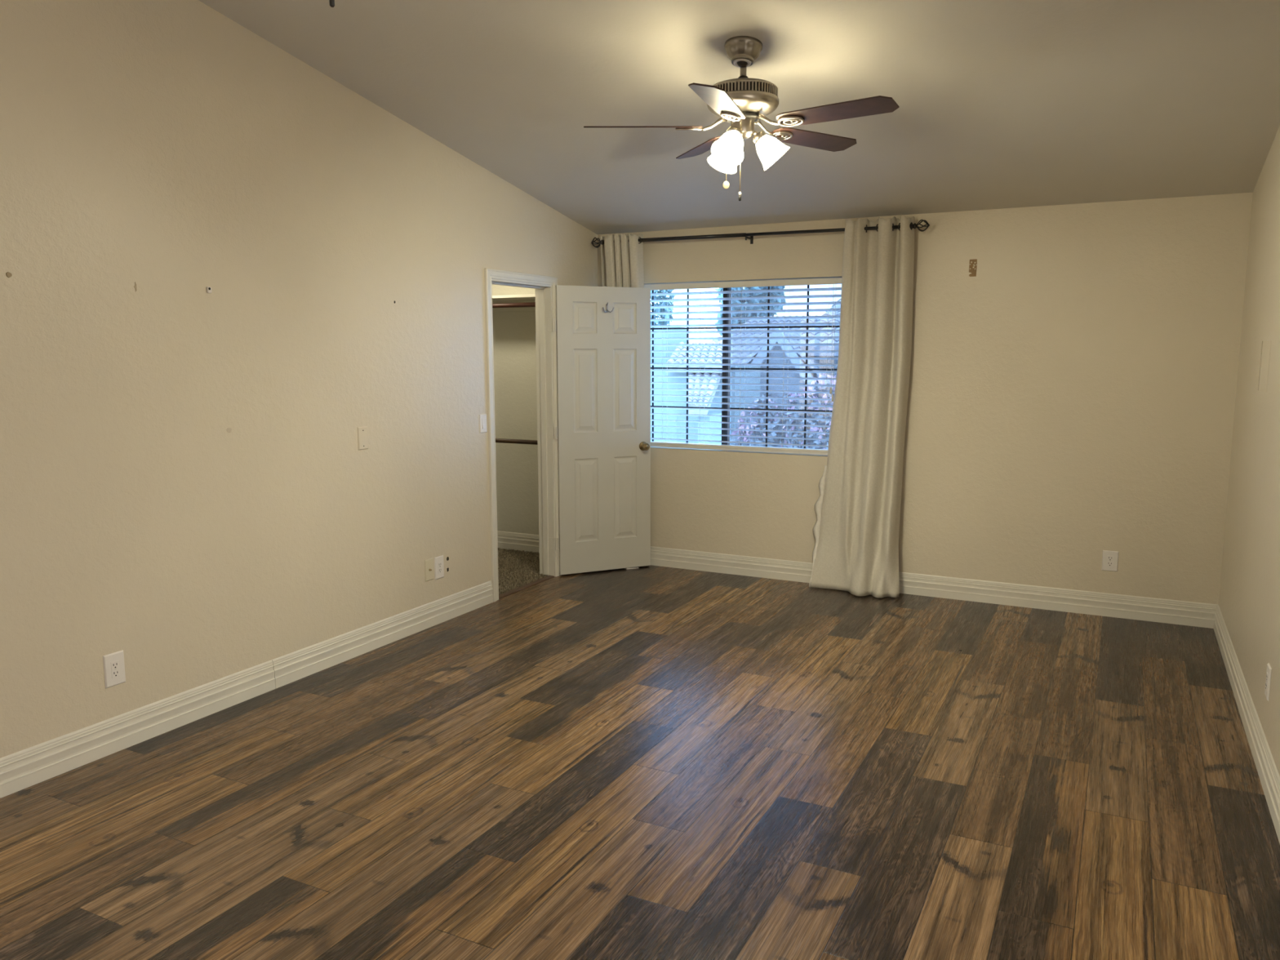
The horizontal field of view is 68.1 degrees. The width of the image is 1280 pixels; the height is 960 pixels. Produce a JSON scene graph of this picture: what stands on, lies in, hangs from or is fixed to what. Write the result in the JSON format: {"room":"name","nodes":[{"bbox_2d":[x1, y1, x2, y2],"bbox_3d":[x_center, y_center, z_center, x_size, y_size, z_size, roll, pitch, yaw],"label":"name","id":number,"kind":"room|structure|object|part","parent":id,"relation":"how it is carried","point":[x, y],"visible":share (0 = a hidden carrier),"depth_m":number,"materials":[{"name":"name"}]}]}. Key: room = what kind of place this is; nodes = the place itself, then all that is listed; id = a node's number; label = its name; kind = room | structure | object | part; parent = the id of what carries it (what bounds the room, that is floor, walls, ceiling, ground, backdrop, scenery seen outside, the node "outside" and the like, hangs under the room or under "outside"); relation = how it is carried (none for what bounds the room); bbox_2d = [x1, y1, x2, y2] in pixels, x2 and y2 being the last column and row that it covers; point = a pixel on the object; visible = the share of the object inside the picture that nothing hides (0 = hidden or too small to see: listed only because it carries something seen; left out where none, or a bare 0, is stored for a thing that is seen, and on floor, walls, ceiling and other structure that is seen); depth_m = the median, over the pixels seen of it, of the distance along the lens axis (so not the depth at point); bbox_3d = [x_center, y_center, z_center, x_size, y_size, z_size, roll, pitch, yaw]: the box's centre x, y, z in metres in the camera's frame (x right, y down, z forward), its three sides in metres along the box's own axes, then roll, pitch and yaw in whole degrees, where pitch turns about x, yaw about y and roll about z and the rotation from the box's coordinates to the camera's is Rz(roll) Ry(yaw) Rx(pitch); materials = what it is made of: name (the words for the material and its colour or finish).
{"room":"empty bedroom","nodes":[
{"label":"empty bedroom","id":0,"kind":"room"},
{"bbox_2d":[0,0,597,758],"bbox_3d":[-1.964,-0.753,4.029,0.120,3.909,7.030,4,9,27],"label":"wall","id":1,"kind":"structure","parent":0,"point":[171,148],"depth_m":4.13,"materials":[{"name":"beige paint"}]},
{"bbox_2d":[5,271,12,277],"bbox_3d":[-2.235,-0.727,3.358,0.004,0.020,0.020,4,9,27],"label":"wall anchor","id":2,"kind":"object","parent":1,"relation":"attached to","point":[8,274],"visible":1,"depth_m":3.35,"materials":[{"name":"beige plastic"}]},
{"bbox_2d":[102,649,125,688],"bbox_3d":[-2.108,0.760,3.804,0.008,0.134,0.086,4,9,27],"label":"wall outlet","id":3,"kind":"object","parent":1,"relation":"attached to","point":[113,663],"visible":1,"depth_m":3.80,"materials":[{"name":"white plastic"}]},
{"bbox_2d":[111,660,119,678],"bbox_3d":[-2.106,0.760,3.803,0.002,0.067,0.033,4,9,27],"label":"receptacle","id":4,"kind":"object","parent":3,"relation":"attached to","point":[115,664],"depth_m":3.80,"materials":[{"name":"white plastic"}]},
{"bbox_2d":[206,286,211,293],"bbox_3d":[-1.857,-0.819,4.086,0.011,0.026,0.020,4,9,27],"label":"wall anchor","id":5,"kind":"object","parent":1,"relation":"attached to","point":[208,288],"visible":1,"depth_m":4.08,"materials":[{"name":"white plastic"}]},
{"bbox_2d":[226,427,231,432],"bbox_3d":[-1.832,-0.222,4.227,0.001,0.024,0.030,4,9,27],"label":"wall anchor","id":6,"kind":"structure","parent":1,"relation":"attached to","point":[228,429],"depth_m":4.22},
{"bbox_2d":[0,580,493,798],"bbox_3d":[-1.901,0.969,4.233,0.017,0.141,7.030,4,9,27],"label":"baseboard","id":7,"kind":"structure","parent":1,"relation":"attached to","point":[25,768],"depth_m":4.22,"materials":[{"name":"white paint"}]},
{"bbox_2d":[357,426,368,449],"bbox_3d":[-1.452,-0.219,4.971,0.008,0.120,0.072,4,9,27],"label":"blank plate","id":8,"kind":"object","parent":1,"relation":"attached to","point":[362,440],"visible":1,"depth_m":4.96,"materials":[{"name":"white plastic"}]},
{"bbox_2d":[424,557,433,582],"bbox_3d":[-1.221,0.523,5.513,0.020,0.128,0.072,4,9,27],"label":"plate","id":9,"kind":"object","parent":1,"relation":"attached to","point":[428,570],"visible":1,"depth_m":5.51,"materials":[{"name":"beige plastic"}]},
{"bbox_2d":[434,555,444,579],"bbox_3d":[-1.184,0.517,5.599,0.008,0.134,0.082,4,9,27],"label":"wall outlet","id":10,"kind":"object","parent":1,"relation":"attached to","point":[438,561],"visible":1,"depth_m":5.59,"materials":[{"name":"white plastic"}]},
{"bbox_2d":[437,561,441,573],"bbox_3d":[-1.182,0.517,5.598,0.002,0.067,0.033,4,9,27],"label":"receptacle","id":11,"kind":"object","parent":10,"relation":"attached to","point":[439,563],"depth_m":5.59,"materials":[{"name":"white plastic"}]},
{"bbox_2d":[479,413,486,433],"bbox_3d":[-0.973,-0.351,5.896,0.012,0.116,0.072,4,9,27],"label":"light switch","id":12,"kind":"object","parent":1,"relation":"attached to","point":[482,418],"visible":1,"depth_m":5.88,"materials":[{"name":"white plastic"}]},
{"bbox_2d":[484,267,650,601],"bbox_3d":[-0.549,-0.343,6.572,1.432,2.103,0.406,-7,10,-42],"label":"door","id":13,"kind":"structure","parent":1,"relation":"in","point":[593,364],"depth_m":6.73,"materials":[{"name":"white paint"}]},
{"bbox_3d":[-0.759,-0.308,6.318,0.018,2.103,0.823,4,9,27],"label":"casing","id":14,"kind":"part","parent":13,"relation":"part of","materials":[{"name":"white paint"}]},
{"bbox_2d":[602,302,613,312],"bbox_3d":[-0.227,-1.211,6.652,0.091,0.071,0.038,-4,9,-25],"label":"coat hook","id":15,"kind":"object","parent":13,"relation":"attached to","point":[606,304],"visible":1,"depth_m":6.66,"materials":[{"name":"silver metal"}]},
{"bbox_3d":[0.038,-0.244,6.893,0.066,0.066,0.067,-4,9,-25],"label":"knob","id":16,"kind":"part","parent":13,"relation":"part of","materials":[{"name":"gold metal"}]},
{"bbox_2d":[492,284,539,553],"bbox_3d":[-1.143,-0.642,7.667,1.680,2.700,0.190,4,9,27],"label":"wall","id":17,"kind":"structure","parent":0,"point":[514,344],"depth_m":7.50,"materials":[{"name":"paint"}]},
{"bbox_2d":[492,293,535,311],"bbox_3d":[-1.260,-1.359,7.340,1.680,0.105,0.317,4,9,27],"label":"closet shelf","id":18,"kind":"object","parent":17,"relation":"attached to","point":[511,298],"visible":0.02,"depth_m":7.30,"materials":[{"name":"white paint"}]},
{"bbox_2d":[497,530,539,552],"bbox_3d":[-1.189,0.482,7.727,1.680,0.141,0.017,4,9,27],"label":"baseboard","id":19,"kind":"structure","parent":17,"relation":"attached to","point":[505,540],"depth_m":7.62,"materials":[{"name":"white paint"}]},
{"bbox_2d":[0,564,1279,959],"bbox_3d":[-0.100,1.235,3.342,4.150,0.150,7.030,4,9,27],"label":"floor","id":20,"kind":"structure","parent":0,"point":[612,764],"depth_m":3.41,"materials":[{"name":"laminate"}]},
{"bbox_2d":[498,575,554,599],"bbox_3d":[-0.786,0.728,6.474,0.048,0.008,0.715,4,9,27],"label":"threshold strip","id":21,"kind":"object","parent":20,"relation":"on","point":[521,588],"visible":0.8,"depth_m":6.46,"materials":[{"name":"brown wood"}]},
{"bbox_2d":[198,0,1279,234],"bbox_3d":[-0.084,-1.964,2.895,4.345,1.462,7.330,4,9,27],"label":"ceiling","id":22,"kind":"structure","parent":0,"point":[1002,104],"depth_m":4.35,"materials":[{"name":"paint"}]},
{"bbox_2d":[328,0,334,7],"bbox_3d":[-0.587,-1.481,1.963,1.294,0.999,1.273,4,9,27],"label":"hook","id":23,"kind":"object","parent":22,"relation":"hanging from","point":[331,2],"visible":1,"depth_m":1.94,"materials":[{"name":"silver metal"}]},
{"bbox_2d":[583,35,899,200],"bbox_3d":[0.447,-1.511,3.982,1.285,0.659,1.286,4,9,27],"label":"ceiling fan","id":24,"kind":"object","parent":22,"relation":"hanging from","point":[743,101],"visible":1,"depth_m":3.93,"materials":[{"name":"silver metal"}]},
{"bbox_3d":[0.013,-1.498,4.020,0.500,0.035,0.135,0,8,0],"label":"fan blade","id":25,"kind":"part","parent":24,"relation":"part of","materials":[{"name":"brown wood"}]},
{"bbox_3d":[0.304,-1.553,4.418,0.135,0.035,0.500,-3,8,-18],"label":"fan blade","id":26,"kind":"part","parent":24,"relation":"part of","materials":[{"name":"brown wood"}]},
{"bbox_3d":[0.305,-1.444,3.623,0.135,0.035,0.500,2,8,18],"label":"fan blade","id":27,"kind":"part","parent":24,"relation":"part of","materials":[{"name":"brown wood"}]},
{"bbox_3d":[0.372,-1.412,4.154,0.143,0.149,0.136,4,9,27],"label":"lamp shade","id":28,"kind":"part","parent":24,"relation":"part of","materials":[{"name":"white glass"}]},
{"bbox_3d":[0.370,-1.381,3.925,0.140,0.149,0.147,4,9,27],"label":"lamp shade","id":29,"kind":"part","parent":24,"relation":"part of","materials":[{"name":"white glass"}]},
{"bbox_3d":[0.383,-1.407,3.943,0.052,0.081,0.076,4,9,27],"label":"bulb","id":30,"kind":"part","parent":24,"relation":"part of","materials":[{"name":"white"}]},
{"bbox_3d":[0.400,-1.446,3.966,0.061,0.056,0.063,4,9,27],"label":"lamp arm","id":31,"kind":"part","parent":24,"relation":"part of","materials":[{"name":"silver metal"}]},
{"bbox_3d":[0.424,-1.355,3.981,0.004,0.284,0.014,4,9,27],"label":"pull chain","id":32,"kind":"part","parent":24,"relation":"part of","materials":[{"name":"metal"}]},
{"bbox_2d":[715,80,777,97],"bbox_3d":[0.435,-1.626,4.003,0.291,0.040,0.291,4,9,27],"label":"vent","id":33,"kind":"object","parent":24,"relation":"attached to","point":[764,88],"depth_m":3.87,"materials":[{"name":"silver metal"}]},
{"bbox_3d":[0.507,-1.455,4.028,0.063,0.056,0.062,4,9,27],"label":"lamp arm","id":34,"kind":"part","parent":24,"relation":"part of","materials":[{"name":"silver metal"}]},
{"bbox_3d":[0.570,-1.397,4.041,0.145,0.149,0.134,4,9,27],"label":"lamp shade","id":35,"kind":"part","parent":24,"relation":"part of","materials":[{"name":"white glass"}]},
{"bbox_3d":[0.776,-1.532,4.266,0.500,0.035,0.135,-6,10,-36],"label":"fan blade","id":36,"kind":"part","parent":24,"relation":"part of","materials":[{"name":"brown wood"}]},
{"bbox_3d":[0.777,-1.465,3.775,0.500,0.035,0.135,6,10,36],"label":"fan blade","id":37,"kind":"part","parent":24,"relation":"part of","materials":[{"name":"brown wood"}]},
{"bbox_2d":[597,192,1253,604],"bbox_3d":[1.550,-0.438,6.331,4.345,2.651,0.150,4,9,27],"label":"wall","id":38,"kind":"structure","parent":0,"point":[1071,399],"depth_m":5.78,"materials":[{"name":"beige paint"}]},
{"bbox_2d":[650,284,839,448],"bbox_3d":[0.633,-0.812,6.793,1.796,1.193,0.067,4,9,27],"label":"window","id":39,"kind":"structure","parent":38,"relation":"in","point":[725,295],"depth_m":6.76,"materials":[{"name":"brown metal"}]},
{"bbox_2d":[644,277,841,455],"bbox_3d":[0.592,-0.801,6.714,1.780,1.182,0.079,4,9,27],"label":"window blind","id":40,"kind":"object","parent":39,"relation":"attached to","point":[833,281],"visible":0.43,"depth_m":6.64,"materials":[{"name":"white plastic"}]},
{"bbox_3d":[0.182,-0.829,6.936,0.050,1.125,0.002,-7,11,-43],"label":"ladder cord","id":41,"kind":"part","parent":40,"relation":"part of","materials":[{"name":"white fabric"}]},
{"bbox_3d":[0.447,-0.811,6.802,0.050,1.125,0.002,-7,11,-43],"label":"ladder cord","id":42,"kind":"part","parent":40,"relation":"part of","materials":[{"name":"white fabric"}]},
{"bbox_3d":[0.598,-0.234,6.801,1.776,0.034,0.054,4,9,27],"label":"rail","id":43,"kind":"part","parent":40,"relation":"part of","materials":[{"name":"white plastic"}]},
{"bbox_3d":[0.722,-0.792,6.663,0.050,1.125,0.002,-7,11,-43],"label":"ladder cord","id":44,"kind":"part","parent":40,"relation":"part of","materials":[{"name":"white fabric"}]},
{"bbox_3d":[1.003,-0.773,6.521,0.050,1.125,0.002,-7,11,-43],"label":"ladder cord","id":45,"kind":"part","parent":40,"relation":"part of","materials":[{"name":"white fabric"}]},
{"bbox_3d":[1.273,-0.755,6.385,0.050,1.125,0.002,-7,11,-43],"label":"ladder cord","id":46,"kind":"part","parent":40,"relation":"part of","materials":[{"name":"white fabric"}]},
{"bbox_3d":[1.281,-0.965,6.305,0.003,0.697,0.007,2,8,13],"label":"lift cord","id":47,"kind":"part","parent":40,"relation":"part of","materials":[{"name":"white fabric"}]},
{"bbox_3d":[1.293,-0.939,6.303,0.003,0.747,0.007,2,8,13],"label":"lift cord","id":48,"kind":"part","parent":40,"relation":"part of","materials":[{"name":"white fabric"}]},
{"bbox_2d":[591,219,929,247],"bbox_3d":[0.732,-1.649,6.415,2.404,0.102,0.151,4,9,27],"label":"curtain rod","id":49,"kind":"object","parent":38,"relation":"attached to","point":[914,225],"visible":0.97,"depth_m":6.38,"materials":[{"name":"black metal"}]},
{"bbox_2d":[600,233,644,287],"bbox_3d":[-0.146,-0.568,6.982,0.351,2.424,0.112,4,9,27],"label":"curtain","id":50,"kind":"object","parent":49,"relation":"hanging from","point":[622,260],"visible":0.3,"depth_m":6.81,"materials":[{"name":"white fabric"}]},
{"bbox_2d":[808,214,914,597],"bbox_3d":[1.412,-0.457,6.148,0.620,2.426,0.185,4,9,27],"label":"curtain","id":51,"kind":"object","parent":49,"relation":"hanging from","point":[855,529],"visible":1,"depth_m":6.13,"materials":[{"name":"white fabric"}]},
{"bbox_2d":[650,546,1217,628],"bbox_3d":[1.513,0.667,6.407,4.105,0.141,0.017,4,9,27],"label":"baseboard","id":52,"kind":"structure","parent":38,"relation":"attached to","point":[1096,603],"depth_m":6.03,"materials":[{"name":"white paint"}]},
{"bbox_2d":[968,258,977,276],"bbox_3d":[2.059,-1.312,5.863,0.046,0.105,0.003,4,9,27],"label":"scar","id":53,"kind":"object","parent":38,"relation":"attached to","point":[973,263],"visible":1,"depth_m":5.86,"materials":[{"name":"brown paper"}]},
{"bbox_2d":[1101,550,1118,571],"bbox_3d":[2.832,0.488,5.708,0.086,0.124,0.008,4,9,27],"label":"wall outlet","id":54,"kind":"object","parent":38,"relation":"attached to","point":[1109,558],"visible":1,"depth_m":5.71,"materials":[{"name":"white plastic"}]},
{"bbox_2d":[1106,555,1113,566],"bbox_3d":[2.831,0.488,5.706,0.033,0.067,0.002,4,9,27],"label":"receptacle","id":55,"kind":"object","parent":54,"relation":"attached to","point":[1109,557],"depth_m":5.70,"materials":[{"name":"white plastic"}]},
{"bbox_2d":[1218,125,1279,776],"bbox_3d":[1.800,-0.498,2.126,0.120,3.909,7.030,4,9,27],"label":"wall","id":56,"kind":"structure","parent":0,"point":[1249,597],"depth_m":4.35,"materials":[{"name":"beige paint"}]},
{"bbox_2d":[1213,604,1279,844],"bbox_3d":[1.741,1.216,2.392,0.017,0.141,7.030,4,9,27],"label":"baseboard","id":57,"kind":"structure","parent":56,"relation":"attached to","point":[1269,778],"depth_m":3.86,"materials":[{"name":"white paint"}]},
{"bbox_2d":[1257,340,1271,392],"bbox_3d":[2.808,-0.511,4.263,0.008,0.226,0.240,4,9,27],"label":"access panel","id":58,"kind":"object","parent":56,"relation":"attached to","point":[1265,348],"visible":1,"depth_m":4.26,"materials":[{"name":"paint"}]},
{"bbox_2d":[1264,662,1271,701],"bbox_3d":[2.393,0.769,3.612,0.008,0.126,0.080,4,9,27],"label":"wall outlet","id":59,"kind":"object","parent":56,"relation":"attached to","point":[1268,672],"visible":1,"depth_m":3.59,"materials":[{"name":"white plastic"}]},
{"bbox_2d":[1265,671,1268,691],"bbox_3d":[2.390,0.769,3.613,0.002,0.067,0.033,4,9,27],"label":"receptacle","id":60,"kind":"object","parent":59,"relation":"attached to","point":[1267,673],"depth_m":3.60,"materials":[{"name":"white plastic"}]},
{"bbox_3d":[-1.733,0.793,6.609,1.755,0.146,2.560,4,9,27],"label":"floor","id":61,"kind":"structure","parent":0,"visible":0},
{"bbox_2d":[497,547,547,594],"bbox_3d":[-1.259,0.647,7.037,1.316,0.021,1.328,4,9,27],"label":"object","id":62,"kind":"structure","parent":61,"relation":"on","point":[507,566],"depth_m":6.97,"materials":[{"name":"beige carpet"}]},
{"bbox_3d":[-2.540,-0.534,6.894,0.100,2.700,2.850,4,9,27],"label":"wall","id":63,"kind":"structure","parent":0,"visible":0},
{"bbox_2d":[492,302,535,307],"bbox_3d":[-1.312,-1.326,7.240,1.679,0.060,0.060,4,9,27],"label":"closet rod","id":64,"kind":"object","parent":63,"relation":"attached to","point":[532,304],"visible":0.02,"depth_m":7.04,"materials":[{"name":"red wood"}]},
{"bbox_2d":[495,438,537,444],"bbox_3d":[-1.318,-0.318,7.365,1.679,0.060,0.060,4,9,27],"label":"closet rod","id":65,"kind":"object","parent":63,"relation":"attached to","point":[497,440],"visible":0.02,"depth_m":7.16,"materials":[{"name":"brown wood"}]},
{"label":"outside","id":66,"kind":"structure","parent":0,"visible":0},
{"bbox_3d":[9.092,-3.195,47.648,100.000,0.200,79.400,4,9,27],"label":"ground","id":67,"kind":"structure","parent":66,"visible":0},
{"bbox_2d":[650,289,675,324],"bbox_3d":[-0.035,-4.227,28.098,2.286,7.166,2.211,4,9,27],"label":"tree","id":68,"kind":"object","parent":67,"relation":"on","point":[658,297],"visible":0.03,"depth_m":27.53,"materials":[{"name":"green plant"}]},
{"bbox_2d":[650,327,760,444],"bbox_3d":[-0.298,-0.725,15.667,4.369,3.594,2.881,4,9,27],"label":"house","id":69,"kind":"structure","parent":67,"relation":"on","point":[655,335],"depth_m":14.52,"materials":[{"name":"paint"}]},
{"bbox_2d":[713,285,786,335],"bbox_3d":[2.916,-3.836,25.492,2.162,7.105,2.143,4,9,27],"label":"tree","id":70,"kind":"object","parent":67,"relation":"on","point":[761,294],"visible":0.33,"depth_m":24.82,"materials":[{"name":"green plant"}]},
{"bbox_2d":[709,298,840,439],"bbox_3d":[4.590,-1.526,18.978,8.400,4.272,8.500,4,9,27],"label":"house","id":71,"kind":"structure","parent":67,"relation":"on","point":[834,306],"depth_m":15.54,"materials":[{"name":"beige paint"}]},
{"bbox_2d":[730,373,835,449],"bbox_3d":[1.798,0.338,10.311,2.021,3.031,1.255,4,9,27],"label":"flowering bush","id":72,"kind":"object","parent":67,"relation":"on","point":[824,436],"visible":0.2,"depth_m":9.93,"materials":[{"name":"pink plant"}]}
]}

